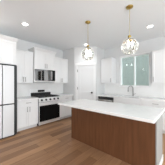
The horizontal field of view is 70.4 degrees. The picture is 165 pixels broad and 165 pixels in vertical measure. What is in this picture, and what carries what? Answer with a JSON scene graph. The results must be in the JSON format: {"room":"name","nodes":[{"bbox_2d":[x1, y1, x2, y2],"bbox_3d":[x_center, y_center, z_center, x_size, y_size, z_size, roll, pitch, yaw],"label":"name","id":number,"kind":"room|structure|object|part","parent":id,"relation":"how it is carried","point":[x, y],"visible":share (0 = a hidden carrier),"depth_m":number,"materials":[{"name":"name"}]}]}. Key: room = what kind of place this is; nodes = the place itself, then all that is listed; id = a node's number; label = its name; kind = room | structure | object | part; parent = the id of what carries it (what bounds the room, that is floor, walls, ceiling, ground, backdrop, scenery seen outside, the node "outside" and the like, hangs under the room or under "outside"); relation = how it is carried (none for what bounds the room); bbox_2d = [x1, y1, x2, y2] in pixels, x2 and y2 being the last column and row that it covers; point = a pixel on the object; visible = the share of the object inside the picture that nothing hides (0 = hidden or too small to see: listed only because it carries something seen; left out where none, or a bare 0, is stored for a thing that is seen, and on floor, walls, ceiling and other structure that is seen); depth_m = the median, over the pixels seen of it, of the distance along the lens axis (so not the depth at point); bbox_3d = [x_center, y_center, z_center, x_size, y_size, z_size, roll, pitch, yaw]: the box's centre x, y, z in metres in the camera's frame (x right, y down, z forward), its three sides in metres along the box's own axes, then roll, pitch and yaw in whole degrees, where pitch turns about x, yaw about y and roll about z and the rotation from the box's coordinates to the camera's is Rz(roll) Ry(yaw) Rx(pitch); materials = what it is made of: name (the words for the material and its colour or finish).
{"room":"kitchen","nodes":[
{"label":"kitchen","id":0,"kind":"room"},
{"bbox_2d":[16,39,62,82],"bbox_3d":[-3.943,-0.050,1.899,0.120,2.820,11.540,0,0,42],"label":"wall","id":1,"kind":"structure","parent":0,"point":[21,44],"depth_m":4.20,"materials":[{"name":"paint"}]},
{"bbox_2d":[0,34,18,64],"bbox_3d":[-2.330,-0.865,3.098,0.670,0.730,0.980,0,0,42],"label":"upper cabinet","id":2,"kind":"object","parent":1,"relation":"attached to","point":[7,44],"visible":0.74,"depth_m":3.08,"materials":[{"name":"paint"}]},
{"bbox_3d":[-2.330,-1.185,3.098,0.670,0.090,0.980,0,0,42],"label":"crown moulding","id":3,"kind":"part","parent":2,"relation":"part of","materials":[{"name":"paint"}]},
{"bbox_2d":[16,49,32,82],"bbox_3d":[-1.935,-0.517,3.755,0.376,1.015,0.585,0,0,42],"label":"upper cabinet","id":4,"kind":"object","parent":1,"relation":"attached to","point":[24,59],"visible":0.8,"depth_m":3.66,"materials":[{"name":"paint"}]},
{"bbox_3d":[-1.927,-0.505,3.553,0.020,0.984,0.286,0,0,42],"label":"door","id":5,"kind":"part","parent":4,"relation":"part of","materials":[{"name":"paint"}]},
{"bbox_3d":[-1.733,-0.505,3.767,0.020,0.984,0.286,0,0,42],"label":"door","id":6,"kind":"part","parent":4,"relation":"part of","materials":[{"name":"paint"}]},
{"bbox_2d":[17,83,62,96],"bbox_3d":[-1.567,0.238,4.434,0.012,0.496,2.108,0,0,42],"label":"backsplash","id":7,"kind":"structure","parent":1,"relation":"attached to","point":[23,89],"depth_m":4.29,"materials":[{"name":"tile"}]},
{"bbox_2d":[28,47,56,70],"bbox_3d":[-1.432,-0.835,4.243,0.470,0.700,0.895,0,0,42],"label":"upper cabinet","id":8,"kind":"object","parent":1,"relation":"attached to","point":[43,59],"visible":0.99,"depth_m":4.06,"materials":[{"name":"paint"}]},
{"bbox_3d":[-1.434,-0.792,3.980,0.020,0.609,0.391,0,0,42],"label":"door","id":9,"kind":"part","parent":8,"relation":"part of","materials":[{"name":"paint"}]},
{"bbox_3d":[-1.432,-1.143,4.243,0.470,0.085,0.895,0,0,42],"label":"crown moulding","id":10,"kind":"part","parent":8,"relation":"part of","materials":[{"name":"paint"}]},
{"bbox_2d":[33,69,54,82],"bbox_3d":[-1.424,-0.259,4.236,0.471,0.443,0.785,0,0,42],"label":"microwave","id":11,"kind":"object","parent":8,"relation":"attached to","point":[44,76],"visible":0.94,"depth_m":4.05,"materials":[{"name":"silver metal"}]},
{"bbox_3d":[-1.350,-0.286,4.069,0.033,0.382,0.633,0,0,42],"label":"door","id":12,"kind":"part","parent":11,"relation":"part of","materials":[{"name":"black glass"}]},
{"bbox_3d":[-1.087,-0.286,4.360,0.033,0.382,0.146,0,0,42],"label":"control panel","id":13,"kind":"part","parent":11,"relation":"part of","materials":[{"name":"black glass"}]},
{"bbox_3d":[-1.170,-0.792,4.272,0.020,0.609,0.391,0,0,42],"label":"door","id":14,"kind":"part","parent":8,"relation":"part of","materials":[{"name":"paint"}]},
{"bbox_2d":[52,57,67,82],"bbox_3d":[-0.964,-0.517,4.832,0.376,1.015,0.685,0,0,42],"label":"upper cabinet","id":15,"kind":"object","parent":1,"relation":"attached to","point":[61,65],"visible":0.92,"depth_m":4.73,"materials":[{"name":"paint"}]},
{"bbox_3d":[-0.973,-0.505,4.611,0.020,0.984,0.336,0,0,42],"label":"door","id":16,"kind":"part","parent":15,"relation":"part of","materials":[{"name":"paint"}]},
{"bbox_3d":[-0.746,-0.505,4.863,0.020,0.984,0.336,0,0,42],"label":"door","id":17,"kind":"part","parent":15,"relation":"part of","materials":[{"name":"paint"}]},
{"bbox_2d":[0,0,164,50],"bbox_3d":[-1.191,-1.535,-0.582,7.590,0.150,11.540,0,0,42],"label":"ceiling","id":18,"kind":"structure","parent":0,"point":[56,24],"depth_m":2.71,"materials":[{"name":"paint"}]},
{"bbox_2d":[81,21,93,60],"bbox_3d":[0.129,-1.006,2.779,0.307,0.909,0.312,0,0,42],"label":"pendant light","id":19,"kind":"object","parent":18,"relation":"hanging from","point":[87,48],"visible":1,"depth_m":2.77,"materials":[{"name":"white glass"}]},
{"bbox_3d":[0.129,-0.700,2.779,0.307,0.298,0.312,0,0,42],"label":"shade frame","id":20,"kind":"part","parent":19,"relation":"part of","materials":[{"name":"glass"}]},
{"bbox_3d":[0.129,-0.700,2.779,0.299,0.291,0.304,0,0,42],"label":"lamp shade","id":21,"kind":"part","parent":19,"relation":"part of","materials":[{"name":"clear glass"}]},
{"bbox_2d":[121,4,138,54],"bbox_3d":[0.894,-1.006,2.224,0.307,0.909,0.312,0,0,42],"label":"pendant light","id":22,"kind":"object","parent":18,"relation":"hanging from","point":[134,49],"visible":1,"depth_m":2.21,"materials":[{"name":"white glass"}]},
{"bbox_3d":[0.894,-0.700,2.224,0.299,0.291,0.304,0,0,42],"label":"lamp shade","id":23,"kind":"part","parent":22,"relation":"part of","materials":[{"name":"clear glass"}]},
{"bbox_3d":[0.894,-0.700,2.224,0.307,0.298,0.312,0,0,42],"label":"shade frame","id":24,"kind":"part","parent":22,"relation":"part of","materials":[{"name":"glass"}]},
{"bbox_2d":[0,117,164,164],"bbox_3d":[-1.186,1.410,-0.688,7.440,0.100,11.390,0,0,42],"label":"floor","id":25,"kind":"structure","parent":0,"point":[51,143],"depth_m":2.41,"materials":[{"name":"brown wood"}]},
{"bbox_2d":[0,63,16,139],"bbox_3d":[-2.254,0.436,3.026,0.800,1.848,0.785,0,0,42],"label":"refrigerator","id":26,"kind":"object","parent":25,"relation":"on","point":[8,72],"visible":1,"depth_m":2.90,"materials":[{"name":"metal"}]},
{"bbox_3d":[-2.092,0.030,2.653,0.060,0.950,0.441,0,0,42],"label":"door","id":27,"kind":"part","parent":26,"relation":"part of","materials":[{"name":"metal"}]},
{"bbox_3d":[-2.092,0.921,2.653,0.060,0.778,0.441,0,0,42],"label":"door","id":28,"kind":"part","parent":26,"relation":"part of","materials":[{"name":"metal"}]},
{"bbox_3d":[-1.851,0.030,2.920,0.060,0.950,0.249,0,0,42],"label":"door","id":29,"kind":"part","parent":26,"relation":"part of","materials":[{"name":"metal"}]},
{"bbox_3d":[-1.851,0.921,2.920,0.060,0.778,0.249,0,0,42],"label":"door","id":30,"kind":"part","parent":26,"relation":"part of","materials":[{"name":"metal"}]},
{"bbox_2d":[17,99,37,131],"bbox_3d":[-1.815,0.924,3.650,0.656,0.872,0.610,0,0,42],"label":"base cabinet","id":31,"kind":"object","parent":25,"relation":"on","point":[27,110],"visible":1,"depth_m":3.44,"materials":[{"name":"paint"}]},
{"bbox_3d":[-1.707,0.953,3.349,0.020,0.604,0.298,0,0,42],"label":"door","id":32,"kind":"part","parent":31,"relation":"part of","materials":[{"name":"paint"}]},
{"bbox_3d":[-1.606,0.569,3.461,0.020,0.153,0.600,0,0,42],"label":"drawer","id":33,"kind":"part","parent":31,"relation":"part of","materials":[{"name":"paint"}]},
{"bbox_2d":[17,96,38,100],"bbox_3d":[-1.821,0.466,3.655,0.650,0.040,0.610,0,0,42],"label":"countertop","id":34,"kind":"structure","parent":31,"relation":"on","point":[26,97],"depth_m":3.50,"materials":[{"name":"white stone"}]},
{"bbox_3d":[-1.505,0.953,3.573,0.020,0.604,0.298,0,0,42],"label":"door","id":35,"kind":"part","parent":31,"relation":"part of","materials":[{"name":"paint"}]},
{"bbox_2d":[30,89,59,125],"bbox_3d":[-1.312,0.785,4.165,0.723,1.150,0.806,0,0,42],"label":"gas range","id":36,"kind":"object","parent":25,"relation":"on","point":[48,107],"visible":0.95,"depth_m":4.00,"materials":[{"name":"silver metal"}]},
{"bbox_3d":[-1.112,0.534,3.985,0.062,0.138,0.804,0,0,42],"label":"control panel","id":37,"kind":"part","parent":36,"relation":"part of","materials":[{"name":"silver metal"}]},
{"bbox_3d":[-1.108,1.280,3.982,0.040,0.090,0.802,0,0,42],"label":"storage drawer","id":38,"kind":"part","parent":36,"relation":"part of","materials":[{"name":"silver metal"}]},
{"bbox_3d":[-1.107,0.920,3.981,0.042,0.610,0.802,0,0,42],"label":"oven door","id":39,"kind":"part","parent":36,"relation":"part of","materials":[{"name":"black glass"}]},
{"bbox_2d":[60,96,72,119],"bbox_3d":[-0.836,0.924,4.736,0.656,0.872,0.655,0,0,42],"label":"base cabinet","id":40,"kind":"object","parent":25,"relation":"on","point":[65,111],"visible":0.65,"depth_m":4.50,"materials":[{"name":"paint"}]},
{"bbox_2d":[53,94,72,96],"bbox_3d":[-0.840,0.466,4.743,0.650,0.040,0.656,0,0,42],"label":"countertop","id":41,"kind":"structure","parent":40,"relation":"on","point":[60,95],"depth_m":4.74,"materials":[{"name":"white stone"}]},
{"bbox_3d":[-0.735,0.953,4.427,0.020,0.604,0.321,0,0,42],"label":"door","id":42,"kind":"part","parent":40,"relation":"part of","materials":[{"name":"paint"}]},
{"bbox_3d":[-0.626,0.569,4.547,0.020,0.153,0.645,0,0,42],"label":"drawer","id":43,"kind":"part","parent":40,"relation":"part of","materials":[{"name":"paint"}]},
{"bbox_3d":[-0.518,0.953,4.667,0.020,0.604,0.321,0,0,42],"label":"door","id":44,"kind":"part","parent":40,"relation":"part of","materials":[{"name":"paint"}]},
{"bbox_2d":[98,96,113,101],"bbox_3d":[1.023,0.926,4.511,0.642,0.868,0.630,0,0,42],"label":"dishwasher","id":45,"kind":"object","parent":25,"relation":"on","point":[101,98],"visible":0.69,"depth_m":4.28,"materials":[{"name":"silver metal"}]},
{"bbox_2d":[58,99,164,164],"bbox_3d":[0.450,0.903,2.395,1.940,0.914,0.910,0,0,42],"label":"kitchen island","id":46,"kind":"object","parent":25,"relation":"on","point":[131,134],"visible":1,"depth_m":2.07,"materials":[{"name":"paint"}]},
{"bbox_2d":[58,99,164,123],"bbox_3d":[0.450,0.466,2.395,1.940,0.040,0.910,0,0,42],"label":"island countertop","id":47,"kind":"structure","parent":46,"relation":"on","point":[135,112],"depth_m":2.01,"materials":[{"name":"white stone"}]},
{"bbox_3d":[0.404,0.924,2.342,1.823,0.872,0.019,0,0,42],"label":"panel","id":48,"kind":"part","parent":46,"relation":"part of","materials":[{"name":"brown wood"}]},
{"bbox_3d":[1.247,0.924,1.897,0.019,0.872,0.492,0,0,42],"label":"panel","id":49,"kind":"part","parent":46,"relation":"part of","materials":[{"name":"grey paint"}]},
{"bbox_2d":[114,98,140,105],"bbox_3d":[1.603,0.924,4.010,0.890,0.872,0.636,0,0,42],"label":"base cabinet","id":50,"kind":"object","parent":25,"relation":"on","point":[116,100],"visible":0.32,"depth_m":3.77,"materials":[{"name":"paint"}]},
{"bbox_2d":[96,94,164,101],"bbox_3d":[1.631,0.466,3.998,2.392,0.040,0.624,0,0,42],"label":"countertop","id":51,"kind":"structure","parent":50,"relation":"on","point":[103,95],"depth_m":3.73,"materials":[{"name":"white stone"}]},
{"bbox_2d":[141,100,164,133],"bbox_3d":[2.217,0.924,3.457,0.760,0.872,0.636,0,0,42],"label":"base cabinet","id":52,"kind":"object","parent":25,"relation":"on","point":[157,104],"visible":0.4,"depth_m":3.23,"materials":[{"name":"paint"}]},
{"bbox_3d":[2.035,0.569,3.255,0.750,0.153,0.020,0,0,42],"label":"drawer","id":53,"kind":"part","parent":52,"relation":"part of","materials":[{"name":"paint"}]},
{"bbox_3d":[2.175,0.953,3.128,0.373,0.604,0.020,0,0,42],"label":"door","id":54,"kind":"part","parent":52,"relation":"part of","materials":[{"name":"paint"}]},
{"bbox_2d":[63,47,104,99],"bbox_3d":[0.027,-0.050,4.942,1.834,2.820,0.525,0,0,6],"label":"wall","id":55,"kind":"structure","parent":0,"point":[74,55],"depth_m":4.78,"materials":[{"name":"paint"}]},
{"bbox_2d":[75,63,95,99],"bbox_3d":[0.123,0.268,4.694,0.830,2.185,0.172,0,0,8],"label":"door","id":56,"kind":"structure","parent":55,"relation":"in","point":[85,73],"depth_m":4.70,"materials":[{"name":"paint"}]},
{"bbox_2d":[105,36,164,85],"bbox_3d":[2.678,-0.050,3.597,7.440,2.820,0.150,0,0,42],"label":"wall","id":57,"kind":"structure","parent":0,"point":[150,45],"depth_m":4.13,"materials":[{"name":"paint"}]},
{"bbox_2d":[100,57,115,82],"bbox_3d":[1.028,-0.502,4.728,0.505,0.985,0.371,0,0,42],"label":"upper cabinet","id":58,"kind":"object","parent":57,"relation":"attached to","point":[108,65],"visible":1,"depth_m":4.61,"materials":[{"name":"paint"}]},
{"bbox_3d":[0.935,-0.490,4.624,0.495,0.954,0.020,0,0,42],"label":"door","id":59,"kind":"part","parent":58,"relation":"part of","materials":[{"name":"paint"}]},
{"bbox_2d":[105,83,164,97],"bbox_3d":[1.842,0.238,4.240,2.384,0.496,0.013,0,0,42],"label":"backsplash","id":60,"kind":"structure","parent":57,"relation":"attached to","point":[156,89],"depth_m":4.09,"materials":[{"name":"tile"}]},
{"bbox_2d":[119,52,150,86],"bbox_3d":[1.878,-0.463,4.255,1.100,1.175,0.125,0,0,42],"label":"window","id":61,"kind":"structure","parent":57,"relation":"in","point":[149,53],"depth_m":4.25,"materials":[{"name":"paint"}]},
{"bbox_2d":[152,49,164,82],"bbox_3d":[2.381,-0.502,3.507,0.460,0.985,0.371,0,0,42],"label":"upper cabinet","id":62,"kind":"object","parent":57,"relation":"attached to","point":[158,56],"visible":1,"depth_m":3.45,"materials":[{"name":"paint"}]},
{"label":"outside","id":63,"kind":"structure","parent":0,"visible":0},
{"bbox_3d":[5.409,1.785,8.985,24.000,0.150,11.410,0,0,42],"label":"ground","id":64,"kind":"structure","parent":63,"visible":0},
{"bbox_2d":[122,55,148,85],"bbox_3d":[2.037,-1.665,11.965,11.600,6.750,3.100,0,0,42],"label":"neighbouring house","id":65,"kind":"structure","parent":64,"relation":"on","point":[142,62],"depth_m":8.53,"materials":[{"name":"paint"}]}
]}

